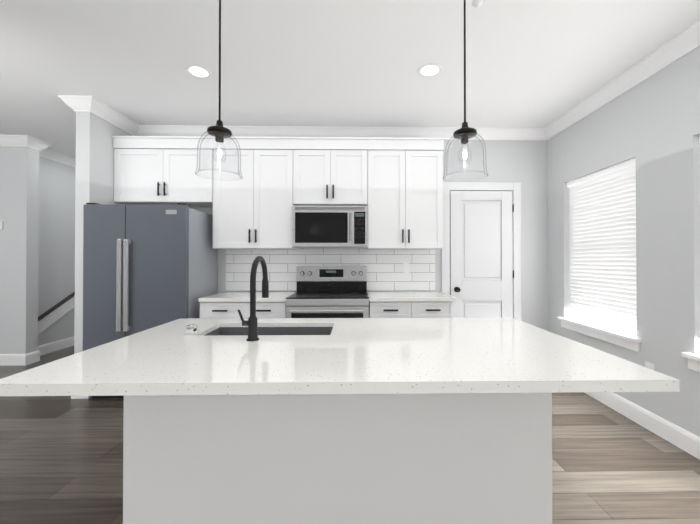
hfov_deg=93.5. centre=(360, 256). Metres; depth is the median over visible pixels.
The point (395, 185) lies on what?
upper cabinet
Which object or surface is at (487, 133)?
crown molding
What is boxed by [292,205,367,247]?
microwave
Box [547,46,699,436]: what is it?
wall
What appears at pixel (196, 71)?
recessed light
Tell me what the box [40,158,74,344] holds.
wall
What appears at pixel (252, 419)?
kitchen island
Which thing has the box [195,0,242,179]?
pendant light
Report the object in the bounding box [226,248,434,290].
tile backsplash
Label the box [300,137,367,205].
upper cabinet
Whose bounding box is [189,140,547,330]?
wall
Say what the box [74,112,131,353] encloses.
wall
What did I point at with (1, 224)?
switch
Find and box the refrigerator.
[83,203,217,398]
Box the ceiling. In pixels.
[0,0,699,157]
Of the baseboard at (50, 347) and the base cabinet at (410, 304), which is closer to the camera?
the base cabinet at (410, 304)
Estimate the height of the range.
1.195 m
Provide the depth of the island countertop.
1.19 m
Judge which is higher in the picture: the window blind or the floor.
the window blind
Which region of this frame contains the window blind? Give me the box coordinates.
[567,158,636,335]
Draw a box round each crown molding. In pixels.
[0,135,35,147]
[33,144,75,167]
[58,95,75,111]
[76,95,139,135]
[140,125,543,139]
[544,20,699,139]
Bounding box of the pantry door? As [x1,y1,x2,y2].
[441,182,521,320]
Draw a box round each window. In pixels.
[558,278,641,351]
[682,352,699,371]
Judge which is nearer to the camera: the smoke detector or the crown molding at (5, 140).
the smoke detector
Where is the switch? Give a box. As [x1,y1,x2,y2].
[0,221,3,228]
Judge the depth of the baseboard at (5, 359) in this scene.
3.93 m
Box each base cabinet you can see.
[198,291,296,317]
[367,291,455,317]
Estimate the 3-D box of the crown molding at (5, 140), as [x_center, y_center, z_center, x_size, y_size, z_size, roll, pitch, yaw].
[-4.935,-1.386,3.911,1.998,0.108,0.088,0,0,-1]
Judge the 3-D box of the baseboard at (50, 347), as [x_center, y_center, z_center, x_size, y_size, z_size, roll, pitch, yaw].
[-4.227,1.238,4.577,0.015,0.135,0.960,0,0,-1]
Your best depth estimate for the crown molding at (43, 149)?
4.50 m
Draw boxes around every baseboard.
[0,353,28,365]
[28,336,73,360]
[584,392,699,459]
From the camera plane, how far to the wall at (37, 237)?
3.96 m
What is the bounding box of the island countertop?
[0,318,678,387]
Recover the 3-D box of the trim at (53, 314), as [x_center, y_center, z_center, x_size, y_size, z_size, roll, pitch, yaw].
[-4.223,0.587,4.950,0.034,0.967,1.684,0,0,-1]
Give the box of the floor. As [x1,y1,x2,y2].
[0,346,699,523]
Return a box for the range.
[286,266,368,317]
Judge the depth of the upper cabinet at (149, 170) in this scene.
3.34 m
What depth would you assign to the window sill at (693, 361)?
2.11 m
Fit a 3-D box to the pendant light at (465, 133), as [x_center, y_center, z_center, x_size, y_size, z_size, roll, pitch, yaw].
[0.476,-0.911,1.502,0.198,1.092,0.198,0,0,-1]
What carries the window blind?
attached to the window at (622, 340)
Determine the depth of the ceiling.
2.41 m
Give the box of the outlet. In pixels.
[645,361,653,369]
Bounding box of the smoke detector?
[472,0,483,7]
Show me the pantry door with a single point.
(481, 262)
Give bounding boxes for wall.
[0,146,43,353]
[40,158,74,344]
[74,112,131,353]
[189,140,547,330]
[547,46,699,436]
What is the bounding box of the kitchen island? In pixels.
[0,384,679,523]
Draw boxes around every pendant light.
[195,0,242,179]
[444,0,487,181]
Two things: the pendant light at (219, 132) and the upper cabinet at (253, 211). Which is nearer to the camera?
the pendant light at (219, 132)
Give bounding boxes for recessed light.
[185,65,211,78]
[418,63,441,77]
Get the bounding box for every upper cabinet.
[112,136,211,206]
[208,136,299,248]
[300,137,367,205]
[360,137,443,248]
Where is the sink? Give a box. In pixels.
[200,324,331,335]
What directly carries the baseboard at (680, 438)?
attached to the wall at (651, 124)
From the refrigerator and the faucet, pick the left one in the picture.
the refrigerator
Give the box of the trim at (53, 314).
[38,292,74,333]
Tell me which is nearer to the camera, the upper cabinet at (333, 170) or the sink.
the sink
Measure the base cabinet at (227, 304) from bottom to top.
0.912 m
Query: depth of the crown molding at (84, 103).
3.17 m
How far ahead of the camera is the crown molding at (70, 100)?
2.97 m
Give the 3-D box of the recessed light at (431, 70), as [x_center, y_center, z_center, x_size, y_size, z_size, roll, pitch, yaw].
[0.539,-1.447,2.558,0.188,0.004,0.188,0,0,-1]
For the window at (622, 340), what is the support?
in the wall at (651, 124)
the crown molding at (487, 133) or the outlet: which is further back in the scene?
the crown molding at (487, 133)
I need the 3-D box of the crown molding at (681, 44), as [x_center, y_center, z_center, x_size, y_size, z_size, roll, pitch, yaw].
[2.150,-1.412,0.439,0.088,0.108,6.650,0,0,-1]
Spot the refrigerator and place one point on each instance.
(145, 267)
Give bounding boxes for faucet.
[236,256,268,339]

